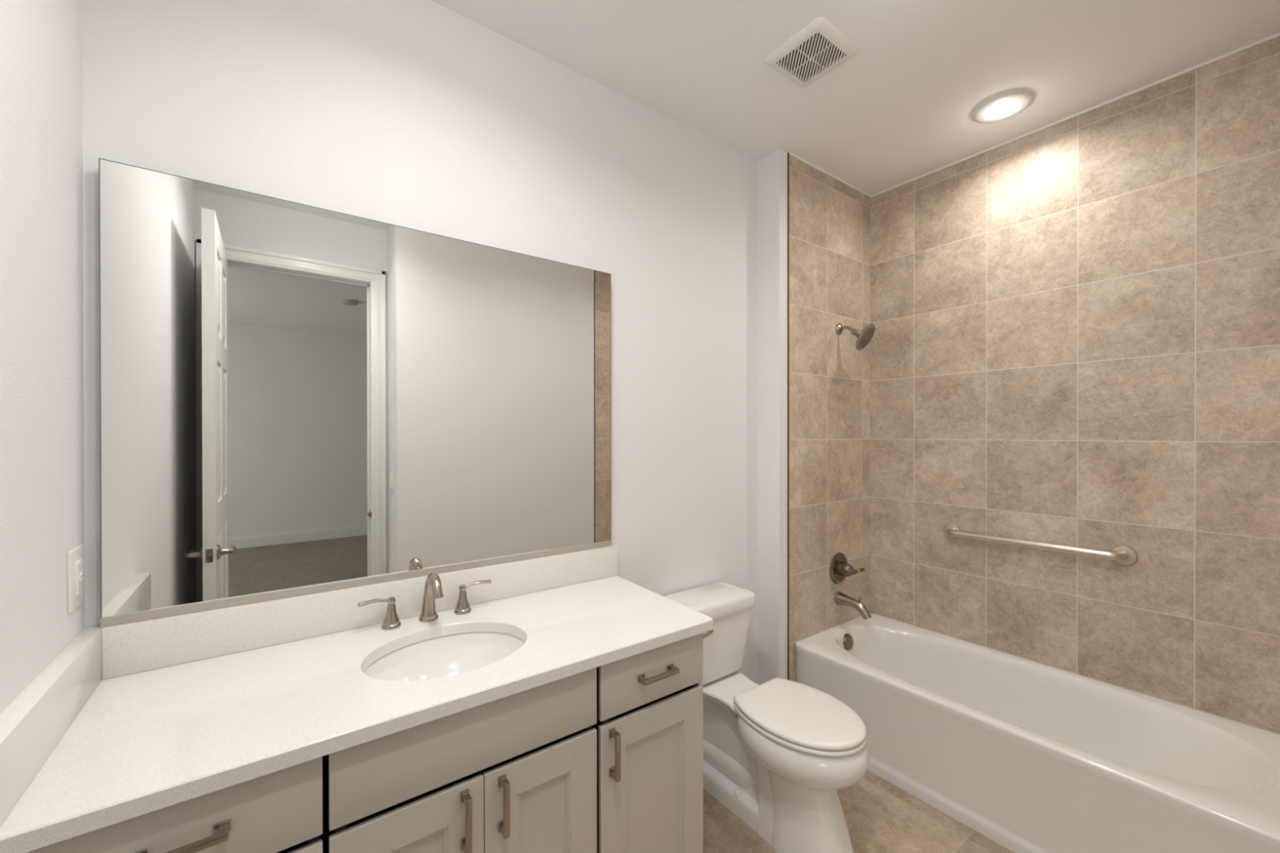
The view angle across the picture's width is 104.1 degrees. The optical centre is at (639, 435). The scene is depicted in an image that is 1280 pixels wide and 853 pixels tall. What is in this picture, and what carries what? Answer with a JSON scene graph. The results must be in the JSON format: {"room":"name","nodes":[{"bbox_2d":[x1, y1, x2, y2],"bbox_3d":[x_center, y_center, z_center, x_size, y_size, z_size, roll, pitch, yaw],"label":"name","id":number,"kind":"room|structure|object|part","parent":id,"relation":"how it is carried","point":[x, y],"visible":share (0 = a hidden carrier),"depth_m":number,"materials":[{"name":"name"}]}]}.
{"room":"bathroom","nodes":[
{"label":"bathroom","id":0,"kind":"room"},
{"bbox_2d":[0,0,84,713],"bbox_3d":[-0.674,0.041,0.249,0.110,2.790,2.307,0,0,-36],"label":"wall","id":1,"kind":"structure","parent":0,"point":[42,341],"depth_m":0.90,"materials":[{"name":"white paint"}]},
{"bbox_2d":[0,624,102,826],"bbox_3d":[-1.062,0.487,0.898,0.034,0.115,0.582,0,0,-36],"label":"side splash","id":2,"kind":"object","parent":1,"relation":"attached to","point":[32,726],"visible":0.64,"depth_m":0.84,"materials":[{"name":"white stone"}]},
{"bbox_2d":[66,544,84,613],"bbox_3d":[-1.200,0.303,1.065,0.012,0.126,0.092,0,0,-36],"label":"outlet","id":3,"kind":"object","parent":1,"relation":"attached to","point":[75,557],"visible":1,"depth_m":1.05,"materials":[{"name":"white plastic"}]},
{"bbox_2d":[75,559,83,595],"bbox_3d":[-1.198,0.303,1.066,0.004,0.072,0.037,0,0,-36],"label":"receptacle","id":4,"kind":"object","parent":3,"relation":"attached to","point":[78,562],"depth_m":1.06,"materials":[{"name":"white plastic"}]},
{"bbox_2d":[82,0,758,684],"bbox_3d":[-0.340,0.036,1.860,2.340,2.790,0.110,0,0,-36],"label":"wall","id":5,"kind":"structure","parent":0,"point":[420,115],"depth_m":1.68,"materials":[{"name":"white paint"}]},
{"bbox_2d":[98,158,611,627],"bbox_3d":[-0.667,-0.097,1.529,1.361,1.048,0.033,0,0,-36],"label":"mirror","id":6,"kind":"object","parent":5,"relation":"attached to","point":[296,399],"visible":1,"depth_m":1.36,"materials":[{"name":"white mirror"}]},
{"bbox_2d":[102,543,617,679],"bbox_3d":[-0.654,0.485,1.537,1.382,0.115,0.038,0,0,-36],"label":"backsplash","id":7,"kind":"structure","parent":5,"relation":"attached to","point":[134,647],"depth_m":1.34,"materials":[{"name":"white stone"}]},
{"bbox_2d":[758,149,787,684],"bbox_3d":[0.650,0.033,2.443,0.061,2.790,0.127,0,0,-36],"label":"wall","id":8,"kind":"structure","parent":0,"point":[772,168],"depth_m":2.40,"materials":[{"name":"white paint"}]},
{"bbox_2d":[787,152,789,679],"bbox_3d":[0.708,0.033,2.420,0.006,2.790,0.032,0,0,-36],"label":"trim","id":9,"kind":"structure","parent":8,"relation":"attached to","point":[788,153],"depth_m":2.41,"materials":[{"name":"brown metal"}]},
{"bbox_2d":[789,155,870,681],"bbox_3d":[0.946,0.032,2.727,0.741,2.790,0.240,0,0,-36],"label":"wall","id":10,"kind":"structure","parent":0,"point":[829,220],"depth_m":2.59,"materials":[{"name":"beige tile"}]},
{"bbox_2d":[789,152,871,197],"bbox_3d":[1.015,-1.359,2.620,0.733,0.009,0.008,0,0,-36],"label":"trim","id":11,"kind":"structure","parent":10,"relation":"attached to","point":[802,160],"depth_m":2.59,"materials":[{"name":"white"}]},
{"bbox_2d":[829,552,865,583],"bbox_3d":[1.094,0.707,2.616,0.166,0.166,0.116,0,0,-36],"label":"tub valve","id":12,"kind":"object","parent":10,"relation":"attached to","point":[840,569],"visible":1,"depth_m":2.62,"materials":[{"name":"silver metal"}]},
{"bbox_3d":[1.106,0.707,2.619,0.100,0.076,0.106,0,0,-36],"label":"lever","id":13,"kind":"part","parent":12,"relation":"part of","materials":[{"name":"silver metal"}]},
{"bbox_2d":[834,591,871,620],"bbox_3d":[1.113,0.885,2.591,0.072,0.109,0.181,0,0,-36],"label":"tub spout","id":14,"kind":"object","parent":10,"relation":"attached to","point":[841,598],"visible":1,"depth_m":2.58,"materials":[{"name":"silver metal"}]},
{"bbox_2d":[835,323,875,350],"bbox_3d":[1.123,-0.519,2.592,0.145,0.158,0.186,0,0,-36],"label":"shower head","id":15,"kind":"object","parent":10,"relation":"attached to","point":[864,337],"visible":1,"depth_m":2.56},
{"bbox_3d":[1.087,-0.555,2.621,0.019,0.048,0.092,0,0,-36],"label":"arm","id":16,"kind":"part","parent":15,"relation":"part of","materials":[{"name":"silver metal"}]},
{"bbox_2d":[431,0,1279,195],"bbox_3d":[0.613,-1.398,1.194,3.310,0.080,2.307,0,0,-36],"label":"ceiling","id":17,"kind":"structure","parent":0,"point":[900,109],"depth_m":1.80,"materials":[{"name":"white paint"}]},
{"bbox_2d":[764,17,858,87],"bbox_3d":[0.610,-1.351,1.780,0.238,0.018,0.238,0,0,-36],"label":"ceiling vent","id":18,"kind":"object","parent":17,"relation":"in","point":[820,47],"visible":1,"depth_m":1.76,"materials":[{"name":"white plastic"}]},
{"bbox_2d":[972,88,1033,123],"bbox_3d":[1.496,-1.354,2.063,0.206,0.015,0.206,0,0,-36],"label":"recessed light","id":19,"kind":"object","parent":17,"relation":"in","point":[1004,105],"visible":1,"depth_m":2.05,"materials":[{"name":"white plastic"}]},
{"bbox_2d":[702,769,1014,852],"bbox_3d":[0.599,1.472,1.225,3.310,0.080,2.252,0,0,-36],"label":"floor","id":20,"kind":"structure","parent":0,"point":[881,816],"depth_m":1.82,"materials":[{"name":"beige tile"}]},
{"bbox_2d":[25,756,322,852],"bbox_3d":[-0.902,1.005,1.005,0.410,0.858,0.599,0,0,-36],"label":"vanity cabinet","id":21,"kind":"object","parent":20,"relation":"on","point":[281,811],"visible":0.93,"depth_m":0.84,"materials":[{"name":"grey wood"}]},
{"bbox_3d":[-0.723,0.648,0.784,0.122,0.018,0.033,0,0,-36],"label":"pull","id":22,"kind":"part","parent":21,"relation":"part of","materials":[{"name":"silver metal"}]},
{"bbox_3d":[-0.747,0.887,0.796,0.406,0.287,0.013,0,0,-36],"label":"drawer","id":23,"kind":"part","parent":21,"relation":"part of","materials":[{"name":"beige paint"}]},
{"bbox_2d":[319,666,596,852],"bbox_3d":[-0.498,1.004,1.303,0.575,0.858,0.599,0,0,-36],"label":"vanity cabinet","id":24,"kind":"object","parent":20,"relation":"on","point":[515,773],"visible":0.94,"depth_m":1.09,"materials":[{"name":"grey wood"}]},
{"bbox_2d":[0,575,712,852],"bbox_3d":[-0.505,0.559,1.307,1.414,0.030,0.585,0,0,-36],"label":"countertop","id":25,"kind":"structure","parent":24,"relation":"on","point":[144,742],"depth_m":1.03,"materials":[{"name":"white stone"}]},
{"bbox_2d":[357,572,491,630],"bbox_3d":[-0.599,0.469,1.441,0.369,0.150,0.148,0,0,-36],"label":"faucet","id":26,"kind":"object","parent":25,"relation":"on","point":[433,590],"visible":1,"depth_m":1.45,"materials":[{"name":"silver metal"}]},
{"bbox_3d":[-0.733,0.469,1.394,0.023,0.026,0.096,0,0,45],"label":"lever","id":27,"kind":"part","parent":26,"relation":"part of","materials":[{"name":"silver metal"}]},
{"bbox_3d":[-0.707,0.512,1.420,0.050,0.064,0.050,0,0,-36],"label":"handle","id":28,"kind":"part","parent":26,"relation":"part of","materials":[{"name":"silver metal"}]},
{"bbox_3d":[-0.597,0.461,1.439,0.041,0.134,0.141,0,0,-36],"label":"spout","id":29,"kind":"part","parent":26,"relation":"part of","materials":[{"name":"silver metal"}]},
{"bbox_3d":[-0.546,0.511,1.539,0.050,0.064,0.050,0,0,-36],"label":"handle","id":30,"kind":"part","parent":26,"relation":"part of","materials":[{"name":"silver metal"}]},
{"bbox_3d":[-0.514,0.468,1.555,0.096,0.026,0.023,0,0,-27],"label":"lever","id":31,"kind":"part","parent":26,"relation":"part of","materials":[{"name":"silver metal"}]},
{"bbox_2d":[363,631,524,680],"bbox_3d":[-0.490,0.645,1.284,0.438,0.142,0.354,0,0,-36],"label":"sink","id":32,"kind":"object","parent":25,"relation":"in","point":[446,655],"visible":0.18,"depth_m":1.41,"materials":[{"name":"white ceramic"}]},
{"bbox_3d":[-0.459,1.036,1.008,0.287,0.586,0.013,0,0,-36],"label":"door","id":33,"kind":"part","parent":24,"relation":"part of","materials":[{"name":"beige paint"}]},
{"bbox_3d":[-0.364,0.815,1.049,0.018,0.122,0.033,0,0,-36],"label":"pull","id":34,"kind":"part","parent":24,"relation":"part of","materials":[{"name":"silver metal"}]},
{"bbox_3d":[-0.298,0.817,1.098,0.018,0.122,0.033,0,0,-36],"label":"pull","id":35,"kind":"part","parent":24,"relation":"part of","materials":[{"name":"silver metal"}]},
{"bbox_3d":[-0.227,1.035,1.179,0.286,0.586,0.013,0,0,-36],"label":"door","id":36,"kind":"part","parent":24,"relation":"part of","materials":[{"name":"beige paint"}]},
{"bbox_2d":[591,632,702,852],"bbox_3d":[-0.114,1.002,1.586,0.355,0.858,0.599,0,0,-36],"label":"vanity cabinet","id":37,"kind":"object","parent":20,"relation":"on","point":[649,725],"visible":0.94,"depth_m":1.37,"materials":[{"name":"grey wood"}]},
{"bbox_3d":[-0.063,0.814,1.271,0.018,0.122,0.033,0,0,-36],"label":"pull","id":38,"kind":"part","parent":37,"relation":"part of","materials":[{"name":"silver metal"}]},
{"bbox_3d":[0.040,0.651,1.376,0.355,0.150,0.013,0,0,-36],"label":"drawer","id":39,"kind":"part","parent":37,"relation":"part of","materials":[{"name":"beige paint"}]},
{"bbox_3d":[0.052,0.650,1.356,0.122,0.018,0.033,0,0,-36],"label":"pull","id":40,"kind":"part","parent":37,"relation":"part of","materials":[{"name":"silver metal"}]},
{"bbox_2d":[664,582,868,852],"bbox_3d":[0.469,1.053,1.886,0.398,0.754,0.788,0,0,-36],"label":"toilet","id":41,"kind":"object","parent":20,"relation":"on","point":[777,753],"visible":0.92,"depth_m":1.77,"materials":[{"name":"white ceramic"}]},
{"bbox_3d":[0.267,0.780,1.975,0.076,0.028,0.024,0,0,-43],"label":"flush lever","id":42,"kind":"part","parent":41,"relation":"part of","materials":[{"name":"silver metal"}]},
{"bbox_3d":[0.296,0.707,2.120,0.398,0.064,0.205,0,0,-36],"label":"tank lid","id":43,"kind":"part","parent":41,"relation":"part of","materials":[{"name":"white ceramic"}]},
{"bbox_3d":[0.292,0.875,2.126,0.372,0.269,0.191,0,0,-36],"label":"tank","id":44,"kind":"part","parent":41,"relation":"part of","materials":[{"name":"white ceramic"}]},
{"bbox_3d":[0.570,0.993,1.749,0.358,0.018,0.425,0,0,-36],"label":"seat","id":45,"kind":"part","parent":41,"relation":"part of","materials":[{"name":"white plastic"}]},
{"bbox_3d":[0.570,0.972,1.749,0.356,0.024,0.424,0,0,-36],"label":"seat lid","id":46,"kind":"part","parent":41,"relation":"part of","materials":[{"name":"white plastic"}]},
{"bbox_2d":[795,613,1279,852],"bbox_3d":[1.519,1.221,1.984,0.704,0.416,1.637,0,0,-36],"label":"bathtub","id":47,"kind":"object","parent":20,"relation":"on","point":[1029,756],"visible":0.97,"depth_m":1.84,"materials":[{"name":"white ceramic"}]},
{"bbox_3d":[1.076,1.072,2.593,0.082,0.084,0.036,0,0,-36],"label":"overflow plate","id":48,"kind":"part","parent":47,"relation":"part of","materials":[{"name":"silver metal"}]},
{"bbox_2d":[870,36,1279,734],"bbox_3d":[1.808,0.032,2.275,0.110,2.790,1.990,0,0,-36],"label":"wall","id":49,"kind":"structure","parent":0,"point":[1075,342],"depth_m":2.06,"materials":[{"name":"beige tile"}]},
{"bbox_2d":[942,522,1137,565],"bbox_3d":[1.727,0.479,2.233,0.072,0.081,0.709,0,0,-36],"label":"grab bar","id":50,"kind":"object","parent":49,"relation":"attached to","point":[1124,555],"visible":1,"depth_m":2.13,"materials":[{"name":"silver metal"}]},
{"bbox_2d":[870,32,1279,198],"bbox_3d":[1.798,-1.358,2.184,0.008,0.009,1.640,0,0,-36],"label":"trim","id":51,"kind":"structure","parent":49,"relation":"attached to","point":[1277,35],"depth_m":2.05,"materials":[{"name":"white"}]}
]}

